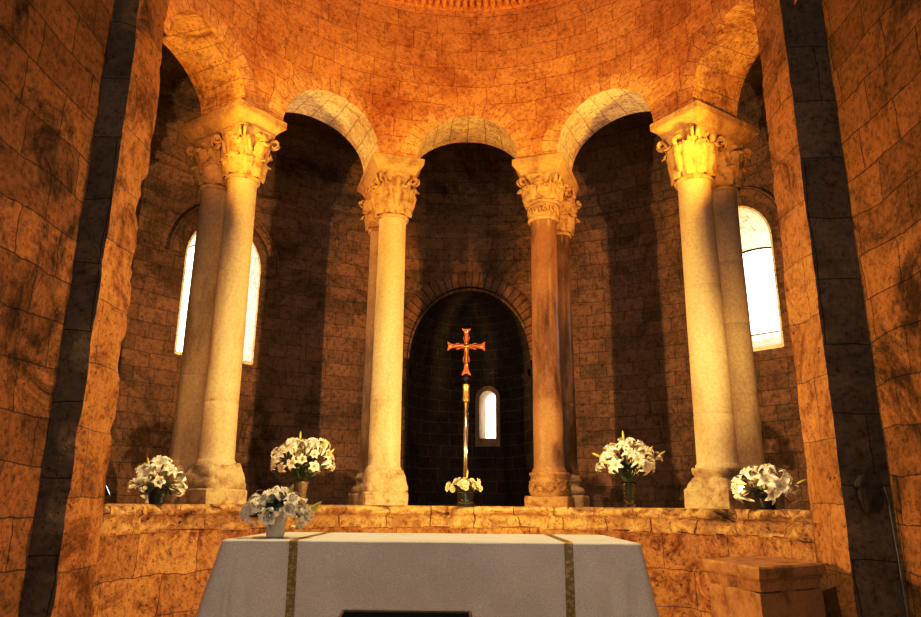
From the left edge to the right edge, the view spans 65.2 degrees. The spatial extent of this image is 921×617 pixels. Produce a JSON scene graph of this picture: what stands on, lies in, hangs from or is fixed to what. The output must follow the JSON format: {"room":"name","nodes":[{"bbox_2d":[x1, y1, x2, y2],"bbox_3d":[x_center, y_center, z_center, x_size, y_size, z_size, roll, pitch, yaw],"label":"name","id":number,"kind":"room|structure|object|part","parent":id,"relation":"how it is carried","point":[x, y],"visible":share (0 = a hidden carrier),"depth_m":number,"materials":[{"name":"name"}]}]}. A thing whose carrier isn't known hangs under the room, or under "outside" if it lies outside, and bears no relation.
{"room":"church","nodes":[
{"label":"church","id":0,"kind":"room"},
{"bbox_2d":[0,0,115,616],"bbox_3d":[-3.343,-3.765,1.485,0.021,10.658,10.879,0,-15,0],"label":"wall","id":1,"kind":"structure","parent":0,"point":[53,53],"depth_m":5.62,"materials":[{"name":"brown stone"}]},
{"bbox_2d":[20,0,168,616],"bbox_3d":[-4.341,-2.272,7.022,2.583,10.658,0.604,0,-15,0],"label":"wall pier","id":2,"kind":"object","parent":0,"point":[65,541],"visible":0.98,"depth_m":6.20,"materials":[{"name":"stone"}]},
{"bbox_2d":[89,526,816,616],"bbox_3d":[0.047,2.870,7.518,6.394,1.072,3.229,0,-15,0],"label":"wall","id":3,"kind":"structure","parent":0,"point":[153,574],"depth_m":7.46,"materials":[{"name":"stone"}]},
{"bbox_2d":[100,503,817,541],"bbox_3d":[0.053,2.382,8.150,8.320,0.286,4.182,0,-15,0],"label":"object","id":4,"kind":"structure","parent":3,"relation":"on","point":[122,519],"depth_m":8.26,"materials":[{"name":"stone"}]},
{"bbox_2d":[104,484,110,503],"bbox_3d":[-3.150,1.631,6.333,0.136,0.169,0.144,5,-16,-17],"label":"floodlight","id":5,"kind":"object","parent":4,"relation":"on","point":[107,491],"visible":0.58,"depth_m":6.30,"materials":[{"name":"black metal"}]},
{"bbox_2d":[126,455,187,503],"bbox_3d":[-3.060,1.731,7.295,0.597,0.479,0.501,0,-15,0],"label":"lilies","id":6,"kind":"object","parent":4,"relation":"on","point":[156,493],"visible":1,"depth_m":7.21,"materials":[{"name":"white plant"}]},
{"bbox_2d":[148,487,168,503],"bbox_3d":[-3.049,1.883,7.248,0.198,0.162,0.198,0,-15,0],"label":"pot","id":7,"kind":"object","parent":4,"relation":"on","point":[154,497],"depth_m":7.17,"materials":[{"name":"black plastic"}]},
{"bbox_2d":[157,135,226,503],"bbox_3d":[-3.289,0.070,9.095,0.645,4.627,0.770,-10,-18,34],"label":"stone column","id":8,"kind":"structure","parent":4,"relation":"on","point":[212,187],"depth_m":8.92,"materials":[{"name":"beige stone"}]},
{"bbox_2d":[177,122,279,503],"bbox_3d":[-2.744,-0.021,8.742,0.645,4.627,0.734,-10,-18,34],"label":"stone column","id":9,"kind":"structure","parent":4,"relation":"on","point":[215,477],"depth_m":8.56,"materials":[{"name":"beige stone"}]},
{"bbox_2d":[180,98,286,144],"bbox_3d":[-3.018,-2.330,9.562,1.237,0.250,0.790,-10,-18,34],"label":"block","id":10,"kind":"object","parent":9,"relation":"on","point":[240,110],"visible":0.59,"depth_m":9.26,"materials":[{"name":"stone"}]},
{"bbox_2d":[294,482,308,504],"bbox_3d":[-1.945,2.249,8.771,0.176,0.270,0.176,0,-15,0],"label":"glass vase","id":11,"kind":"object","parent":4,"relation":"on","point":[300,487],"visible":0.7,"depth_m":8.72,"materials":[{"name":"brown glass"}]},
{"bbox_2d":[270,431,335,483],"bbox_3d":[-1.949,1.934,8.853,0.801,0.823,0.676,0,-15,0],"label":"lily bouquet","id":12,"kind":"object","parent":11,"relation":"in","point":[314,467],"visible":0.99,"depth_m":8.79,"materials":[{"name":"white plant"}]},
{"bbox_2d":[348,187,378,504],"bbox_3d":[-1.223,0.485,10.559,0.782,4.627,0.666,5,-16,-17],"label":"stone column","id":13,"kind":"structure","parent":4,"relation":"on","point":[371,225],"depth_m":10.38,"materials":[{"name":"beige stone"}]},
{"bbox_2d":[358,171,419,505],"bbox_3d":[-0.989,0.329,9.976,0.718,4.627,0.632,5,-16,-17],"label":"stone column","id":14,"kind":"structure","parent":4,"relation":"on","point":[392,194],"depth_m":9.81,"materials":[{"name":"beige stone"}]},
{"bbox_2d":[357,152,423,198],"bbox_3d":[-1.071,-1.943,10.929,0.795,0.250,1.237,5,-16,-17],"label":"block","id":15,"kind":"object","parent":14,"relation":"on","point":[378,162],"visible":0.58,"depth_m":10.44,"materials":[{"name":"stone"}]},
{"bbox_2d":[457,491,473,505],"bbox_3d":[0.063,2.465,9.351,0.216,0.190,0.216,0,-15,0],"label":"glass vase","id":16,"kind":"object","parent":4,"relation":"on","point":[464,498],"visible":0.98,"depth_m":9.27,"materials":[{"name":"clear glass"}]},
{"bbox_2d":[445,470,482,493],"bbox_3d":[0.045,2.318,9.374,0.499,0.429,0.426,0,-15,0],"label":"bouquet","id":17,"kind":"object","parent":16,"relation":"in","point":[463,484],"visible":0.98,"depth_m":9.31,"materials":[{"name":"beige plant"}]},
{"bbox_2d":[447,328,484,505],"bbox_3d":[0.075,1.471,10.003,0.479,2.450,0.300,-8,-18,30],"label":"processional cross","id":18,"kind":"object","parent":4,"relation":"on","point":[466,346],"visible":0.8,"depth_m":10.10,"materials":[{"name":"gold metal"}]},
{"bbox_2d":[516,171,574,506],"bbox_3d":[1.172,0.340,9.946,0.773,4.627,0.650,-5,-16,18],"label":"stone column","id":19,"kind":"structure","parent":4,"relation":"on","point":[543,194],"depth_m":9.80,"materials":[{"name":"brown stone"}]},
{"bbox_2d":[512,152,579,194],"bbox_3d":[1.303,-1.930,10.902,0.795,0.250,1.237,-5,-16,18],"label":"block","id":20,"kind":"object","parent":19,"relation":"on","point":[556,162],"visible":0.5,"depth_m":10.41,"materials":[{"name":"stone"}]},
{"bbox_2d":[557,186,589,506],"bbox_3d":[1.484,0.495,10.509,0.755,4.627,0.645,-5,-16,20],"label":"stone column","id":21,"kind":"structure","parent":4,"relation":"on","point":[567,218],"depth_m":10.31,"materials":[{"name":"brown stone"}]},
{"bbox_2d":[622,482,635,506],"bbox_3d":[2.047,2.257,8.730,0.170,0.300,0.170,0,-15,0],"label":"glass vase","id":22,"kind":"object","parent":4,"relation":"on","point":[628,488],"visible":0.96,"depth_m":8.68,"materials":[{"name":"clear"}]},
{"bbox_2d":[592,430,664,481],"bbox_3d":[2.019,1.937,8.813,0.752,0.863,0.708,12,-19,-36],"label":"lily bouquet","id":23,"kind":"object","parent":22,"relation":"in","point":[628,444],"visible":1,"depth_m":8.73,"materials":[{"name":"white plant"}]},
{"bbox_2d":[656,124,757,508],"bbox_3d":[2.909,0.009,8.671,0.646,4.627,0.739,11,-18,-33],"label":"stone column","id":24,"kind":"structure","parent":4,"relation":"on","point":[691,152],"depth_m":8.49,"materials":[{"name":"beige stone"}]},
{"bbox_2d":[650,100,758,146],"bbox_3d":[3.215,-2.293,9.499,1.237,0.250,0.795,11,-18,-33],"label":"block","id":25,"kind":"object","parent":24,"relation":"on","point":[698,112],"visible":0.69,"depth_m":9.20,"materials":[{"name":"stone"}]},
{"bbox_2d":[712,137,784,508],"bbox_3d":[3.448,0.111,9.027,0.645,4.627,0.770,11,-18,-33],"label":"stone column","id":26,"kind":"structure","parent":4,"relation":"on","point":[727,185],"depth_m":8.87,"materials":[{"name":"beige stone"}]},
{"bbox_2d":[754,492,776,508],"bbox_3d":[3.093,1.946,7.283,0.218,0.162,0.218,0,-15,0],"label":"pot","id":27,"kind":"object","parent":4,"relation":"on","point":[760,497],"depth_m":7.21,"materials":[{"name":"black plastic"}]},
{"bbox_2d":[731,463,807,508],"bbox_3d":[3.099,1.802,7.318,0.671,0.458,0.598,12,-19,-36],"label":"lilies","id":28,"kind":"object","parent":4,"relation":"on","point":[768,487],"visible":1,"depth_m":7.23,"materials":[{"name":"white plant"}]},
{"bbox_2d":[104,44,811,509],"bbox_3d":[0.082,-0.859,9.099,10.799,6.780,6.523,0,-15,0],"label":"wall","id":29,"kind":"structure","parent":0,"point":[632,375],"depth_m":11.36,"materials":[{"name":"stone"}]},
{"bbox_2d":[174,230,260,364],"bbox_3d":[-3.806,-0.237,11.044,1.227,2.170,0.678,14,-20,-41],"label":"window","id":30,"kind":"structure","parent":29,"relation":"in","point":[255,267],"depth_m":11.15,"materials":[{"name":"glass"}]},
{"bbox_2d":[165,204,279,275],"bbox_3d":[-3.555,-1.158,11.021,1.844,1.000,0.142,14,-20,-41],"label":"trim","id":31,"kind":"structure","parent":29,"relation":"attached to","point":[185,219],"depth_m":10.69,"materials":[{"name":"stone"}]},
{"bbox_2d":[148,156,772,232],"bbox_3d":[0.094,-2.243,9.480,10.820,0.184,6.539,0,-15,0],"label":"trim","id":32,"kind":"structure","parent":29,"relation":"attached to","point":[765,174],"depth_m":11.93,"materials":[{"name":"stone"}]},
{"bbox_2d":[403,272,531,359],"bbox_3d":[0.157,0.101,12.145,2.638,1.560,0.240,0,-15,0],"label":"trim","id":33,"kind":"structure","parent":29,"relation":"attached to","point":[510,293],"depth_m":12.24,"materials":[{"name":"stone"}]},
{"bbox_2d":[403,286,533,505],"bbox_3d":[0.151,1.554,12.386,2.245,3.841,1.332,0,-15,0],"label":"wall niche","id":34,"kind":"object","parent":29,"relation":"in","point":[433,436],"visible":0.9,"depth_m":12.69,"materials":[{"name":"stone"}]},
{"bbox_2d":[409,368,529,386],"bbox_3d":[0.155,1.217,12.633,2.060,0.160,1.030,0,-15,0],"label":"trim","id":35,"kind":"structure","parent":34,"relation":"attached to","point":[422,378],"depth_m":12.92,"materials":[{"name":"stone"}]},
{"bbox_2d":[475,386,499,446],"bbox_3d":[0.540,1.959,13.027,0.460,1.080,0.345,-5,-16,19],"label":"window","id":36,"kind":"structure","parent":34,"relation":"attached to","point":[484,392],"depth_m":12.93,"materials":[{"name":"stone"}]},
{"bbox_2d":[675,186,779,260],"bbox_3d":[4.005,-1.377,10.770,0.142,0.960,1.844,14,-20,-41],"label":"trim","id":37,"kind":"structure","parent":29,"relation":"attached to","point":[763,195],"depth_m":10.46,"materials":[{"name":"stone"}]},
{"bbox_2d":[738,206,783,350],"bbox_3d":[4.261,-0.393,10.756,0.678,2.257,1.227,14,-20,-41],"label":"window","id":38,"kind":"structure","parent":29,"relation":"in","point":[755,230],"depth_m":10.68,"materials":[{"name":"glass"}]},
{"bbox_3d":[4.489,-0.261,10.938,0.055,1.376,1.034,14,-20,-41],"label":"frame","id":39,"kind":"part","parent":38,"relation":"part of","materials":[{"name":"metal"}]},
{"bbox_2d":[164,0,796,158],"bbox_3d":[0.102,-3.809,9.534,8.133,2.631,4.568,0,-15,0],"label":"wall","id":40,"kind":"structure","parent":0,"point":[409,62],"depth_m":10.64,"materials":[{"name":"stone"}]},
{"bbox_2d":[163,0,257,116],"bbox_3d":[-3.337,-3.196,8.679,0.925,0.951,1.935,-4,-16,18],"label":"arch","id":41,"kind":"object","parent":40,"relation":"attached to","point":[221,75],"depth_m":9.07,"materials":[{"name":"stone"}]},
{"bbox_2d":[267,74,393,171],"bbox_3d":[-2.009,-2.755,10.427,1.984,1.034,0.931,11,-18,-34],"label":"trim","id":42,"kind":"structure","parent":40,"relation":"attached to","point":[341,107],"depth_m":10.46,"materials":[{"name":"stone"}]},
{"bbox_2d":[401,102,532,158],"bbox_3d":[0.110,-2.563,11.073,1.999,1.036,0.938,0,-15,0],"label":"trim","id":43,"kind":"structure","parent":40,"relation":"attached to","point":[464,121],"depth_m":10.83,"materials":[{"name":"stone"}]},
{"bbox_2d":[389,0,550,10],"bbox_3d":[0.115,-5.283,9.596,6.660,0.300,3.736,0,-15,0],"label":"trim","id":44,"kind":"structure","parent":40,"relation":"attached to","point":[459,5],"depth_m":11.21,"materials":[{"name":"stone"}]},
{"bbox_2d":[541,73,668,169],"bbox_3d":[2.220,-2.746,10.399,1.985,1.070,0.932,-10,-19,35],"label":"trim","id":45,"kind":"structure","parent":40,"relation":"attached to","point":[589,110],"depth_m":10.44,"materials":[{"name":"stone"}]},
{"bbox_2d":[679,0,826,117],"bbox_3d":[3.527,-3.233,8.633,0.924,1.110,1.936,5,-16,-17],"label":"arch","id":46,"kind":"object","parent":40,"relation":"attached to","point":[719,62],"depth_m":9.09,"materials":[{"name":"stone"}]},
{"bbox_2d":[752,0,908,616],"bbox_3d":[4.490,-2.126,7.281,2.582,10.658,0.614,0,-15,0],"label":"wall pier","id":47,"kind":"object","parent":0,"point":[841,426],"visible":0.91,"depth_m":6.51,"materials":[{"name":"stone"}]},
{"bbox_2d":[854,475,884,513],"bbox_3d":[3.370,1.527,5.919,0.242,0.312,0.095,0,-15,0],"label":"carved corbel","id":48,"kind":"object","parent":47,"relation":"attached to","point":[870,495],"visible":1,"depth_m":5.89,"materials":[{"name":"stone"}]},
{"bbox_2d":[884,487,908,616],"bbox_3d":[3.530,2.154,5.788,0.054,1.391,0.018,0,-15,0],"label":"cable","id":49,"kind":"object","parent":47,"relation":"attached to","point":[884,487],"visible":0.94,"depth_m":5.83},
{"bbox_2d":[821,0,920,616],"bbox_3d":[3.577,-3.673,1.595,0.019,10.659,11.218,0,-15,0],"label":"wall","id":50,"kind":"structure","parent":0,"point":[874,46],"depth_m":6.00,"materials":[{"name":"stone"}]},
{"label":"floor","id":51,"kind":"structure","parent":0,"visible":0},
{"bbox_2d":[338,609,471,616],"bbox_3d":[-0.214,1.506,2.445,0.584,0.832,0.509,0,-15,0],"label":"lectern","id":52,"kind":"object","parent":51,"relation":"on","point":[345,612],"visible":1,"depth_m":2.78,"materials":[{"name":"black wood"}]},
{"bbox_2d":[703,556,825,616],"bbox_3d":[2.653,2.590,6.243,0.839,0.772,1.318,3,-15,-8],"label":"stone pedestal","id":53,"kind":"object","parent":51,"relation":"on","point":[749,586],"visible":1,"depth_m":5.95,"materials":[{"name":"brown stone"}]},
{"bbox_3d":[2.655,2.365,6.310,0.790,0.129,1.262,3,-15,-8],"label":"moulding","id":54,"kind":"part","parent":53,"relation":"part of","materials":[{"name":"stone"}]},
{"bbox_3d":[-0.168,1.944,4.406,2.295,1.012,1.040,0,-15,0],"label":"altar table","id":55,"kind":"object","parent":51,"relation":"on","visible":0},
{"bbox_2d":[196,532,658,616],"bbox_3d":[-0.170,1.877,4.422,2.805,0.910,1.320,0,-15,0],"label":"altar cloth","id":56,"kind":"object","parent":55,"relation":"on","point":[295,574],"visible":0.97,"depth_m":3.96,"materials":[{"name":"white fabric"}]},
{"bbox_2d":[266,511,286,536],"bbox_3d":[-1.097,1.267,4.285,0.141,0.177,0.141,0,-15,0],"label":"pot","id":57,"kind":"object","parent":56,"relation":"on","point":[278,529],"depth_m":4.23,"materials":[{"name":"white ceramic"}]},
{"bbox_2d":[239,484,321,536],"bbox_3d":[-1.061,1.205,4.302,0.472,0.307,0.379,0,-15,0],"label":"lilies","id":58,"kind":"object","parent":56,"relation":"on","point":[273,514],"visible":1,"depth_m":4.22,"materials":[{"name":"white plant"}]}
]}

